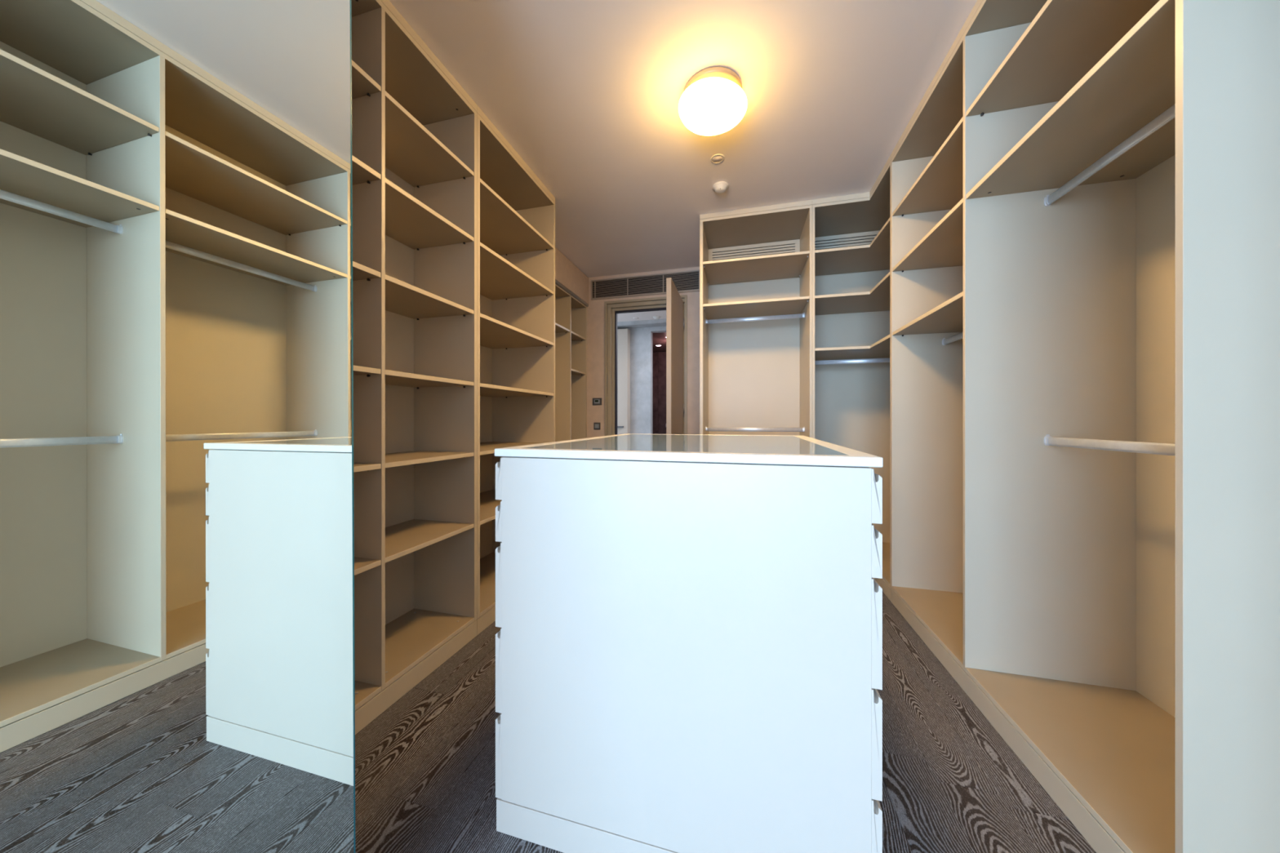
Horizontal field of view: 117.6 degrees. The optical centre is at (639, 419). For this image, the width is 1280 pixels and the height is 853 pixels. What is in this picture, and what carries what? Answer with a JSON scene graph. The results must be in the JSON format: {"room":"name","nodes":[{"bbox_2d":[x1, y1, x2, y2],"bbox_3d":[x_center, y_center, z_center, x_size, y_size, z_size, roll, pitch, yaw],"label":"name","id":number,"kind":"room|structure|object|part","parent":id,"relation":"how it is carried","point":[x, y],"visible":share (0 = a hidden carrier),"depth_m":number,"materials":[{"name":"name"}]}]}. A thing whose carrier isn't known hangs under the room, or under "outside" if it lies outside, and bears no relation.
{"room":"walk-in closet","nodes":[
{"label":"walk-in closet","id":0,"kind":"room"},
{"bbox_2d":[555,247,588,304],"bbox_3d":[-0.907,-1.372,3.489,0.372,0.280,1.432,0,0,15],"label":"wall","id":1,"kind":"structure","parent":0,"point":[566,273],"depth_m":3.70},
{"bbox_2d":[627,327,652,434],"bbox_3d":[-0.741,-0.195,6.047,1.894,2.470,0.120,0,0,15],"label":"wall","id":2,"kind":"structure","parent":0,"point":[642,337],"depth_m":5.79,"materials":[{"name":"grey paint"}]},
{"bbox_2d":[617,319,666,328],"bbox_3d":[0.140,-1.403,5.650,3.800,0.055,0.200,0,0,15],"label":"trim","id":3,"kind":"structure","parent":2,"relation":"attached to","point":[660,322],"depth_m":5.62,"materials":[{"name":"grey paint"}]},
{"bbox_2d":[617,310,666,351],"bbox_3d":[0.287,-1.480,6.211,3.800,0.100,4.240,0,0,15],"label":"ceiling","id":4,"kind":"structure","parent":0,"point":[628,317],"depth_m":5.49,"materials":[{"name":"paint"}]},
{"bbox_2d":[653,315,660,319],"bbox_3d":[0.231,-1.410,5.367,0.104,0.039,0.104,0,0,15],"label":"smoke detector","id":5,"kind":"object","parent":4,"relation":"attached to","point":[656,317],"visible":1,"depth_m":5.34,"materials":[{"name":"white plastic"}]},
{"bbox_2d":[586,266,699,438],"bbox_3d":[0.708,-0.238,3.857,3.310,2.556,0.100,0,0,15],"label":"wall","id":6,"kind":"structure","parent":0,"point":[596,308],"depth_m":4.09,"materials":[{"name":"beige paint"}]},
{"bbox_2d":[592,398,601,404],"bbox_3d":[-0.454,-0.193,4.104,0.104,0.075,0.012,0,0,15],"label":"thermostat","id":7,"kind":"object","parent":6,"relation":"attached to","point":[595,401],"visible":1,"depth_m":4.10,"materials":[{"name":"black plastic"}]},
{"bbox_2d":[593,422,600,429],"bbox_3d":[-0.455,0.068,4.104,0.074,0.075,0.012,0,0,15],"label":"light switch","id":8,"kind":"object","parent":6,"relation":"attached to","point":[596,425],"visible":1,"depth_m":4.10,"materials":[{"name":"grey plastic"}]},
{"bbox_2d":[605,267,687,301],"bbox_3d":[0.066,-1.369,4.025,0.866,0.294,0.100,0,0,15],"label":"lintel","id":9,"kind":"object","parent":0,"point":[684,268],"visible":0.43,"depth_m":3.98,"materials":[{"name":"beige paint"}]},
{"bbox_2d":[591,269,699,300],"bbox_3d":[0.079,-1.376,3.960,1.236,0.206,0.019,0,0,15],"label":"grille","id":10,"kind":"object","parent":9,"relation":"attached to","point":[684,281],"visible":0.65,"depth_m":3.98,"materials":[{"name":"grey metal"}]},
{"bbox_3d":[-0.512,-1.376,4.116,0.014,0.177,0.018,0,0,15],"label":"frame","id":11,"kind":"part","parent":10,"relation":"part of","materials":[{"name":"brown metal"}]},
{"bbox_3d":[0.079,-1.383,3.962,1.207,0.006,0.008,0,0,15],"label":"blade","id":12,"kind":"part","parent":10,"relation":"part of","materials":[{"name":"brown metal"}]},
{"bbox_3d":[0.079,-1.280,3.961,1.236,0.014,0.018,0,0,15],"label":"frame","id":13,"kind":"part","parent":10,"relation":"part of","materials":[{"name":"brown metal"}]},
{"bbox_3d":[0.079,-1.472,3.961,1.236,0.014,0.018,0,0,15],"label":"frame","id":14,"kind":"part","parent":10,"relation":"part of","materials":[{"name":"brown metal"}]},
{"bbox_3d":[0.079,-1.324,3.962,1.207,0.006,0.008,0,0,15],"label":"blade","id":15,"kind":"part","parent":10,"relation":"part of","materials":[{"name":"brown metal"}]},
{"bbox_3d":[0.079,-1.294,3.962,1.207,0.006,0.008,0,0,15],"label":"blade","id":16,"kind":"part","parent":10,"relation":"part of","materials":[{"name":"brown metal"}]},
{"bbox_3d":[0.079,-1.428,3.962,1.207,0.006,0.008,0,0,15],"label":"blade","id":17,"kind":"part","parent":10,"relation":"part of","materials":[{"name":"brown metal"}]},
{"bbox_3d":[0.079,-1.368,3.962,1.207,0.006,0.008,0,0,15],"label":"blade","id":18,"kind":"part","parent":10,"relation":"part of","materials":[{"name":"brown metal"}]},
{"bbox_3d":[0.079,-1.442,3.962,1.207,0.006,0.008,0,0,15],"label":"blade","id":19,"kind":"part","parent":10,"relation":"part of","materials":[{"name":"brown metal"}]},
{"bbox_3d":[0.079,-1.398,3.962,1.207,0.006,0.008,0,0,15],"label":"blade","id":20,"kind":"part","parent":10,"relation":"part of","materials":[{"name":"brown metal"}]},
{"bbox_3d":[0.079,-1.339,3.962,1.207,0.006,0.008,0,0,15],"label":"blade","id":21,"kind":"part","parent":10,"relation":"part of","materials":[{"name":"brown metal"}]},
{"bbox_3d":[0.079,-1.309,3.962,1.207,0.006,0.008,0,0,15],"label":"blade","id":22,"kind":"part","parent":10,"relation":"part of","materials":[{"name":"brown metal"}]},
{"bbox_3d":[0.079,-1.353,3.962,1.207,0.006,0.008,0,0,15],"label":"blade","id":23,"kind":"part","parent":10,"relation":"part of","materials":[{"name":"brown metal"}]},
{"bbox_3d":[0.079,-1.457,3.962,1.207,0.006,0.008,0,0,15],"label":"blade","id":24,"kind":"part","parent":10,"relation":"part of","materials":[{"name":"brown metal"}]},
{"bbox_3d":[0.079,-1.413,3.962,1.207,0.006,0.008,0,0,15],"label":"blade","id":25,"kind":"part","parent":10,"relation":"part of","materials":[{"name":"brown metal"}]},
{"bbox_2d":[604,277,687,435],"bbox_3d":[-0.024,-0.100,3.684,0.866,2.279,0.805,0,0,15],"label":"door","id":26,"kind":"structure","parent":9,"relation":"attached to","point":[675,304],"depth_m":3.85,"materials":[{"name":"beige wood"}]},
{"bbox_3d":[-0.312,-0.069,4.126,0.036,2.218,0.098,0,0,15],"label":"frame","id":27,"kind":"part","parent":26,"relation":"part of","materials":[{"name":"beige wood"}]},
{"bbox_3d":[-0.276,-0.056,4.136,0.028,2.192,0.060,0,0,15],"label":"frame","id":28,"kind":"part","parent":26,"relation":"part of","materials":[{"name":"beige wood"}]},
{"bbox_3d":[0.071,-1.165,4.045,0.746,0.026,0.060,0,0,15],"label":"frame","id":29,"kind":"part","parent":26,"relation":"part of","materials":[{"name":"beige wood"}]},
{"bbox_3d":[0.066,-1.197,4.026,0.817,0.036,0.098,0,0,15],"label":"frame","id":30,"kind":"part","parent":26,"relation":"part of","materials":[{"name":"beige wood"}]},
{"bbox_3d":[0.063,-1.227,4.013,0.866,0.024,0.125,0,0,15],"label":"frame","id":31,"kind":"part","parent":26,"relation":"part of","materials":[{"name":"beige wood"}]},
{"bbox_3d":[0.449,-0.069,3.945,0.034,2.218,0.060,0,0,15],"label":"frame","id":32,"kind":"part","parent":26,"relation":"part of","materials":[{"name":"beige wood"}]},
{"bbox_3d":[0.470,-0.087,3.906,0.024,2.255,0.125,0,0,15],"label":"frame","id":33,"kind":"part","parent":26,"relation":"part of","materials":[{"name":"beige wood"}]},
{"bbox_2d":[650,326,666,333],"bbox_3d":[1.097,-1.371,5.564,1.906,0.118,0.120,0,0,15],"label":"lintel","id":34,"kind":"object","parent":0,"point":[655,329],"visible":0.21,"depth_m":5.73,"materials":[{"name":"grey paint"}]},
{"bbox_2d":[652,351,666,433],"bbox_3d":[0.785,-0.195,8.107,3.800,2.470,0.120,0,0,15],"label":"wall","id":35,"kind":"structure","parent":0,"point":[659,358],"depth_m":8.14,"materials":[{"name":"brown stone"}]},
{"bbox_3d":[0.239,-0.190,8.198,0.296,2.460,0.020,0,0,15],"label":"stone panel","id":36,"kind":"part","parent":35,"relation":"part of","materials":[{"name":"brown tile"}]},
{"bbox_3d":[0.529,-0.190,8.122,0.296,2.460,0.020,0,0,15],"label":"stone panel","id":37,"kind":"part","parent":35,"relation":"part of","materials":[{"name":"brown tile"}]},
{"bbox_2d":[389,0,977,277],"bbox_3d":[-0.240,-1.566,0.249,3.510,0.100,7.360,0,0,15],"label":"ceiling","id":38,"kind":"structure","parent":0,"point":[588,94],"depth_m":1.79,"materials":[{"name":"paint"}]},
{"bbox_2d":[678,66,747,135],"bbox_3d":[0.339,-1.456,1.799,0.310,0.119,0.334,0,0,15],"label":"ceiling lamp","id":39,"kind":"object","parent":38,"relation":"attached to","point":[713,100],"visible":1,"depth_m":1.72,"materials":[{"name":"glass"}]},
{"bbox_2d":[711,154,724,163],"bbox_3d":[0.450,-1.513,2.248,0.078,0.006,0.078,0,0,15],"label":"speaker cover","id":40,"kind":"object","parent":38,"relation":"attached to","point":[717,158],"visible":1,"depth_m":2.24,"materials":[{"name":"white plastic"}]},
{"bbox_2d":[712,181,728,193],"bbox_3d":[0.522,-1.496,2.510,0.104,0.039,0.104,0,0,15],"label":"smoke detector","id":41,"kind":"object","parent":38,"relation":"attached to","point":[720,187],"visible":1,"depth_m":2.48,"materials":[{"name":"white plastic"}]},
{"bbox_2d":[355,591,1096,852],"bbox_3d":[-0.227,1.100,0.297,3.510,0.120,7.460,0,0,15],"label":"floor","id":42,"kind":"structure","parent":0,"point":[425,766],"depth_m":1.15,"materials":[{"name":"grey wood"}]},
{"bbox_2d":[351,0,477,734],"bbox_3d":[-1.125,-0.238,1.290,0.368,2.554,1.287,0,0,15],"label":"shelving unit","id":43,"kind":"object","parent":42,"relation":"on","point":[415,127],"visible":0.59,"depth_m":1.76,"materials":[{"name":"beige laminate"}]},
{"bbox_3d":[-1.181,-0.858,1.047,0.349,0.018,0.759,0,0,15],"label":"shelf","id":44,"kind":"part","parent":43,"relation":"part of","materials":[{"name":"beige laminate"}]},
{"bbox_3d":[-1.181,-1.169,1.047,0.349,0.018,0.759,0,0,15],"label":"shelf","id":45,"kind":"part","parent":43,"relation":"part of","materials":[{"name":"beige laminate"}]},
{"bbox_3d":[-1.181,-0.512,1.047,0.349,0.018,0.759,0,0,15],"label":"shelf","id":46,"kind":"part","parent":43,"relation":"part of","materials":[{"name":"beige laminate"}]},
{"bbox_3d":[-1.181,0.164,1.047,0.349,0.018,0.759,0,0,15],"label":"shelf","id":47,"kind":"part","parent":43,"relation":"part of","materials":[{"name":"beige laminate"}]},
{"bbox_3d":[-1.181,-0.170,1.047,0.349,0.018,0.759,0,0,15],"label":"shelf","id":48,"kind":"part","parent":43,"relation":"part of","materials":[{"name":"beige laminate"}]},
{"bbox_3d":[-1.181,0.504,1.047,0.349,0.018,0.759,0,0,15],"label":"shelf","id":49,"kind":"part","parent":43,"relation":"part of","materials":[{"name":"beige laminate"}]},
{"bbox_3d":[-1.193,-0.250,1.705,0.008,2.420,0.477,0,0,15],"label":"panel","id":50,"kind":"part","parent":43,"relation":"part of","materials":[{"name":"beige laminate"}]},
{"bbox_3d":[-1.020,0.504,1.660,0.349,0.018,0.476,0,0,15],"label":"shelf","id":51,"kind":"part","parent":43,"relation":"part of","materials":[{"name":"beige laminate"}]},
{"bbox_3d":[-1.020,0.164,1.660,0.349,0.018,0.476,0,0,15],"label":"shelf","id":52,"kind":"part","parent":43,"relation":"part of","materials":[{"name":"beige laminate"}]},
{"bbox_3d":[-1.020,-0.170,1.660,0.349,0.018,0.476,0,0,15],"label":"shelf","id":53,"kind":"part","parent":43,"relation":"part of","materials":[{"name":"beige laminate"}]},
{"bbox_3d":[-1.020,-0.512,1.660,0.349,0.018,0.476,0,0,15],"label":"shelf","id":54,"kind":"part","parent":43,"relation":"part of","materials":[{"name":"beige laminate"}]},
{"bbox_3d":[-1.020,-0.858,1.660,0.349,0.018,0.476,0,0,15],"label":"shelf","id":55,"kind":"part","parent":43,"relation":"part of","materials":[{"name":"beige laminate"}]},
{"bbox_3d":[-1.020,-1.169,1.660,0.349,0.018,0.476,0,0,15],"label":"shelf","id":56,"kind":"part","parent":43,"relation":"part of","materials":[{"name":"beige laminate"}]},
{"bbox_3d":[-0.964,-0.250,1.902,0.368,2.420,0.020,0,0,15],"label":"panel","id":57,"kind":"part","parent":43,"relation":"part of","materials":[{"name":"beige laminate"}]},
{"bbox_2d":[476,105,555,635],"bbox_3d":[-0.922,-0.238,2.320,0.498,2.554,0.806,0,0,15],"label":"shelving unit","id":58,"kind":"object","parent":42,"relation":"on","point":[516,211],"visible":0.41,"depth_m":2.63,"materials":[{"name":"beige laminate"}]},
{"bbox_3d":[-1.022,-0.250,1.939,0.498,2.420,0.020,0,0,15],"label":"panel","id":59,"kind":"part","parent":58,"relation":"part of","materials":[{"name":"beige laminate"}]},
{"bbox_3d":[-1.152,-0.250,2.382,0.008,2.420,0.769,0,0,15],"label":"panel","id":60,"kind":"part","parent":58,"relation":"part of","materials":[{"name":"beige laminate"}]},
{"bbox_3d":[-0.915,0.504,2.320,0.481,0.018,0.768,0,0,15],"label":"shelf","id":61,"kind":"part","parent":58,"relation":"part of","materials":[{"name":"beige laminate"}]},
{"bbox_3d":[-0.915,0.164,2.320,0.481,0.018,0.768,0,0,15],"label":"shelf","id":62,"kind":"part","parent":58,"relation":"part of","materials":[{"name":"beige laminate"}]},
{"bbox_3d":[-0.915,-0.170,2.320,0.481,0.018,0.768,0,0,15],"label":"shelf","id":63,"kind":"part","parent":58,"relation":"part of","materials":[{"name":"beige laminate"}]},
{"bbox_3d":[-0.915,-0.512,2.320,0.481,0.018,0.768,0,0,15],"label":"shelf","id":64,"kind":"part","parent":58,"relation":"part of","materials":[{"name":"beige laminate"}]},
{"bbox_3d":[-0.915,-0.858,2.320,0.481,0.018,0.768,0,0,15],"label":"shelf","id":65,"kind":"part","parent":58,"relation":"part of","materials":[{"name":"beige laminate"}]},
{"bbox_3d":[-0.915,-1.169,2.320,0.481,0.018,0.768,0,0,15],"label":"shelf","id":66,"kind":"part","parent":58,"relation":"part of","materials":[{"name":"beige laminate"}]},
{"bbox_3d":[-0.821,-0.250,2.701,0.498,2.420,0.017,0,0,15],"label":"panel","id":67,"kind":"part","parent":58,"relation":"part of","materials":[{"name":"beige laminate"}]},
{"bbox_2d":[555,279,588,441],"bbox_3d":[-0.897,-0.095,3.486,0.346,2.270,1.424,0,0,15],"label":"shelving unit","id":68,"kind":"object","parent":42,"relation":"on","point":[571,311],"visible":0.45,"depth_m":3.79,"materials":[{"name":"beige laminate"}]},
{"bbox_2d":[555,322,569,333],"bbox_3d":[-0.955,-0.857,3.302,0.314,0.018,1.001,0,0,15],"label":"shelf","id":69,"kind":"object","parent":68,"relation":"attached to","point":[558,328],"depth_m":3.67,"materials":[{"name":"beige laminate"}]},
{"bbox_2d":[571,368,585,374],"bbox_3d":[-0.777,-0.489,3.982,0.314,0.018,0.367,0,0,15],"label":"shelf","id":70,"kind":"object","parent":68,"relation":"attached to","point":[573,371],"depth_m":4.02,"materials":[{"name":"beige laminate"}]},
{"bbox_2d":[571,331,585,340],"bbox_3d":[-0.777,-0.857,3.982,0.314,0.018,0.367,0,0,15],"label":"shelf","id":71,"kind":"object","parent":68,"relation":"attached to","point":[575,336],"depth_m":4.00,"materials":[{"name":"beige laminate"}]},
{"bbox_3d":[-0.726,-0.077,4.168,0.318,2.235,0.018,0,0,15],"label":"panel","id":72,"kind":"part","parent":68,"relation":"part of","materials":[{"name":"beige laminate"}]},
{"bbox_2d":[494,433,883,852],"bbox_3d":[0.194,0.556,1.385,0.867,0.967,1.085,0,0,15],"label":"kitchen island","id":73,"kind":"object","parent":42,"relation":"on","point":[689,639],"visible":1,"depth_m":0.85,"materials":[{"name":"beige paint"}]},
{"bbox_3d":[-0.215,0.850,1.497,0.018,0.213,1.075,0,0,15],"label":"drawer","id":74,"kind":"part","parent":73,"relation":"part of","materials":[{"name":"beige paint"}]},
{"bbox_3d":[-0.215,0.633,1.497,0.018,0.213,1.075,0,0,15],"label":"drawer","id":75,"kind":"part","parent":73,"relation":"part of","materials":[{"name":"beige paint"}]},
{"bbox_3d":[-0.215,0.417,1.497,0.018,0.213,1.075,0,0,15],"label":"drawer","id":76,"kind":"part","parent":73,"relation":"part of","materials":[{"name":"beige paint"}]},
{"bbox_3d":[-0.215,0.257,1.497,0.018,0.102,1.075,0,0,15],"label":"drawer","id":77,"kind":"part","parent":73,"relation":"part of","materials":[{"name":"beige paint"}]},
{"bbox_3d":[-0.215,0.149,1.497,0.018,0.106,1.075,0,0,15],"label":"drawer","id":78,"kind":"part","parent":73,"relation":"part of","materials":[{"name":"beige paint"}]},
{"bbox_3d":[-0.201,0.083,1.493,0.048,0.019,1.012,0,0,15],"label":"frame","id":79,"kind":"part","parent":73,"relation":"part of","materials":[{"name":"white paint"}]},
{"bbox_3d":[0.194,0.077,1.385,0.769,0.008,1.011,0,0,15],"label":"glass","id":80,"kind":"part","parent":73,"relation":"part of","materials":[{"name":"blue"}]},
{"bbox_3d":[0.055,0.083,0.879,0.867,0.019,0.036,0,0,15],"label":"frame","id":81,"kind":"part","parent":73,"relation":"part of","materials":[{"name":"white paint"}]},
{"bbox_3d":[0.334,0.083,1.890,0.867,0.019,0.036,0,0,15],"label":"frame","id":82,"kind":"part","parent":73,"relation":"part of","materials":[{"name":"white paint"}]},
{"bbox_3d":[0.589,0.083,1.276,0.048,0.019,1.012,0,0,15],"label":"frame","id":83,"kind":"part","parent":73,"relation":"part of","materials":[{"name":"white paint"}]},
{"bbox_3d":[0.603,0.149,1.272,0.018,0.106,1.075,0,0,15],"label":"drawer","id":84,"kind":"part","parent":73,"relation":"part of","materials":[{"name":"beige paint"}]},
{"bbox_3d":[0.603,0.850,1.272,0.018,0.213,1.075,0,0,15],"label":"drawer","id":85,"kind":"part","parent":73,"relation":"part of","materials":[{"name":"beige paint"}]},
{"bbox_3d":[0.603,0.633,1.272,0.018,0.213,1.075,0,0,15],"label":"drawer","id":86,"kind":"part","parent":73,"relation":"part of","materials":[{"name":"beige paint"}]},
{"bbox_3d":[0.603,0.417,1.272,0.018,0.213,1.075,0,0,15],"label":"drawer","id":87,"kind":"part","parent":73,"relation":"part of","materials":[{"name":"beige paint"}]},
{"bbox_3d":[0.603,0.257,1.272,0.018,0.102,1.075,0,0,15],"label":"drawer","id":88,"kind":"part","parent":73,"relation":"part of","materials":[{"name":"beige paint"}]},
{"bbox_2d":[699,200,812,437],"bbox_3d":[0.876,-0.238,3.004,0.769,2.554,0.497,0,0,15],"label":"wardrobe","id":89,"kind":"object","parent":42,"relation":"on","point":[756,263],"visible":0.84,"depth_m":3.15,"materials":[{"name":"beige laminate"}]},
{"bbox_3d":[0.516,-0.250,3.099,0.023,2.420,0.497,0,0,15],"label":"panel","id":90,"kind":"part","parent":89,"relation":"part of","materials":[{"name":"beige laminate"}]},
{"bbox_2d":[708,240,799,261],"bbox_3d":[0.936,-1.304,3.218,0.728,0.289,0.011,0,0,15],"label":"vent","id":91,"kind":"object","parent":89,"relation":"attached to","point":[772,246],"depth_m":3.21,"materials":[{"name":"white metal"}]},
{"bbox_3d":[0.877,-0.780,2.995,0.722,0.031,0.015,0,0,15],"label":"hanging rod","id":92,"kind":"part","parent":89,"relation":"part of","materials":[{"name":"metal"}]},
{"bbox_3d":[0.939,-0.250,3.228,0.730,2.420,0.008,0,0,15],"label":"panel","id":93,"kind":"part","parent":89,"relation":"part of","materials":[{"name":"beige laminate"}]},
{"bbox_3d":[0.877,0.075,2.995,0.722,0.031,0.015,0,0,15],"label":"hanging rod","id":94,"kind":"part","parent":89,"relation":"part of","materials":[{"name":"metal"}]},
{"bbox_2d":[702,296,809,319],"bbox_3d":[0.876,-0.844,2.989,0.729,0.018,0.462,0,0,15],"label":"shelf","id":95,"kind":"object","parent":89,"relation":"attached to","point":[792,305],"depth_m":2.90,"materials":[{"name":"beige laminate"}]},
{"bbox_2d":[702,250,809,284],"bbox_3d":[0.876,-1.157,2.989,0.729,0.018,0.462,0,0,15],"label":"shelf","id":96,"kind":"object","parent":89,"relation":"attached to","point":[785,267],"depth_m":2.97,"materials":[{"name":"beige laminate"}]},
{"bbox_3d":[1.240,-0.250,2.909,0.016,2.420,0.497,0,0,15],"label":"panel","id":97,"kind":"part","parent":89,"relation":"part of","materials":[{"name":"beige laminate"}]},
{"bbox_2d":[812,155,890,600],"bbox_3d":[1.625,-0.238,2.613,0.876,2.554,0.874,0,0,15],"label":"wardrobe","id":98,"kind":"object","parent":42,"relation":"on","point":[851,233],"visible":0.29,"depth_m":2.98,"materials":[{"name":"beige laminate"}]},
{"bbox_3d":[1.257,-0.250,2.904,0.016,2.420,0.497,0,0,15],"label":"panel","id":99,"kind":"part","parent":98,"relation":"part of","materials":[{"name":"beige laminate"}]},
{"bbox_2d":[814,231,879,250],"bbox_3d":[1.713,-1.304,3.014,0.808,0.289,0.011,0,0,15],"label":"vent","id":100,"kind":"object","parent":98,"relation":"attached to","point":[852,238],"depth_m":3.04,"materials":[{"name":"white metal"}]},
{"bbox_2d":[814,334,889,360],"bbox_3d":[1.621,-0.483,2.609,0.838,0.018,0.843,0,0,15],"label":"shelf","id":101,"kind":"object","parent":98,"relation":"attached to","point":[881,348],"depth_m":2.72,"materials":[{"name":"beige laminate"}]},
{"bbox_2d":[814,271,889,315],"bbox_3d":[1.621,-0.844,2.609,0.838,0.018,0.843,0,0,15],"label":"shelf","id":102,"kind":"object","parent":98,"relation":"attached to","point":[875,301],"depth_m":2.76,"materials":[{"name":"beige laminate"}]},
{"bbox_2d":[814,217,889,275],"bbox_3d":[1.614,-1.157,2.604,0.826,0.018,0.830,0,0,15],"label":"shelf","id":103,"kind":"object","parent":98,"relation":"attached to","point":[873,258],"depth_m":2.77,"materials":[{"name":"beige laminate"}]},
{"bbox_3d":[1.669,-0.425,2.788,0.831,0.031,0.015,0,0,15],"label":"hanging rod","id":104,"kind":"part","parent":98,"relation":"part of","materials":[{"name":"metal"}]},
{"bbox_3d":[1.730,-0.250,3.021,0.839,2.420,0.008,0,0,15],"label":"panel","id":105,"kind":"part","parent":98,"relation":"part of","materials":[{"name":"beige laminate"}]},
{"bbox_3d":[1.685,-0.250,2.151,0.523,2.420,0.010,0,0,15],"label":"panel","id":106,"kind":"part","parent":98,"relation":"part of","materials":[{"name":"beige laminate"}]},
{"bbox_2d":[890,0,1279,852],"bbox_3d":[1.394,-0.238,1.041,0.523,2.554,2.285,0,0,15],"label":"wardrobe","id":107,"kind":"object","parent":42,"relation":"on","point":[1085,194],"visible":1,"depth_m":1.30,"materials":[{"name":"beige laminate"}]},
{"bbox_3d":[1.682,-0.250,2.137,0.523,2.420,0.017,0,0,15],"label":"panel","id":108,"kind":"part","parent":107,"relation":"part of","materials":[{"name":"beige laminate"}]},
{"bbox_2d":[892,291,963,335],"bbox_3d":[1.578,-0.486,1.779,0.501,0.018,0.728,0,0,15],"label":"shelf","id":109,"kind":"object","parent":107,"relation":"attached to","point":[946,318],"depth_m":1.91,"materials":[{"name":"beige laminate"}]},
{"bbox_2d":[892,197,963,271],"bbox_3d":[1.578,-0.847,1.779,0.501,0.018,0.728,0,0,15],"label":"shelf","id":110,"kind":"object","parent":107,"relation":"attached to","point":[941,249],"depth_m":1.91,"materials":[{"name":"beige laminate"}]},
{"bbox_2d":[892,116,963,216],"bbox_3d":[1.578,-1.161,1.779,0.501,0.018,0.728,0,0,15],"label":"shelf","id":111,"kind":"object","parent":107,"relation":"attached to","point":[939,188],"depth_m":1.90,"materials":[{"name":"beige laminate"}]},
{"bbox_3d":[1.580,-0.426,1.778,0.015,0.031,0.722,0,0,15],"label":"hanging rod","id":112,"kind":"part","parent":107,"relation":"part of","materials":[{"name":"metal"}]},
{"bbox_2d":[1044,435,1050,445],"bbox_3d":[1.482,0.076,1.405,0.022,0.036,0.012,0,0,15],"label":"socket","id":113,"kind":"object","parent":107,"relation":"attached to","point":[1046,438],"depth_m":1.40,"materials":[{"name":"metal"}]},
{"bbox_2d":[1044,195,1052,206],"bbox_3d":[1.482,-0.794,1.405,0.022,0.036,0.012,0,0,15],"label":"socket","id":114,"kind":"object","parent":107,"relation":"attached to","point":[1047,202],"depth_m":1.40,"materials":[{"name":"metal"}]},
{"bbox_2d":[965,0,1159,116],"bbox_3d":[1.388,-1.161,1.054,0.501,0.018,0.738,0,0,15],"label":"shelf","id":115,"kind":"object","parent":107,"relation":"attached to","point":[1065,39],"depth_m":1.22,"materials":[{"name":"beige laminate"}]},
{"bbox_2d":[965,0,1175,199],"bbox_3d":[1.388,-0.847,1.054,0.501,0.018,0.738,0,0,15],"label":"shelf","id":116,"kind":"object","parent":107,"relation":"attached to","point":[1133,84],"depth_m":1.11,"materials":[{"name":"beige laminate"}]},
{"bbox_3d":[1.389,0.077,1.053,0.015,0.031,0.730,0,0,15],"label":"hanging rod","id":117,"kind":"part","parent":107,"relation":"part of","materials":[{"name":"metal"}]},
{"bbox_3d":[1.389,-0.793,1.053,0.015,0.031,0.730,0,0,15],"label":"hanging rod","id":118,"kind":"part","parent":107,"relation":"part of","materials":[{"name":"metal"}]},
{"bbox_3d":[1.634,-0.250,0.989,0.008,2.420,0.738,0,0,15],"label":"panel","id":119,"kind":"part","parent":107,"relation":"part of","materials":[{"name":"beige laminate"}]},
{"bbox_3d":[0.287,1.100,6.211,3.800,0.120,4.240,0,0,15],"label":"floor","id":120,"kind":"structure","parent":0,"visible":0},
{"bbox_2d":[617,328,630,434],"bbox_3d":[-0.642,-0.152,5.861,0.980,2.385,0.170,0,0,15],"label":"door","id":121,"kind":"structure","parent":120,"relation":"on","point":[623,335],"depth_m":5.71,"materials":[{"name":"beige wood"}]},
{"bbox_3d":[-1.315,-0.238,0.294,1.208,2.556,0.700,0,0,15],"label":"wall","id":122,"kind":"structure","parent":0,"visible":0},
{"bbox_2d":[0,0,355,852],"bbox_3d":[-0.681,-0.230,0.271,0.030,2.540,0.979,0,0,15],"label":"wall mirror","id":123,"kind":"object","parent":122,"relation":"attached to","point":[177,514],"visible":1,"depth_m":0.51,"materials":[{"name":"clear mirror"}]}
]}

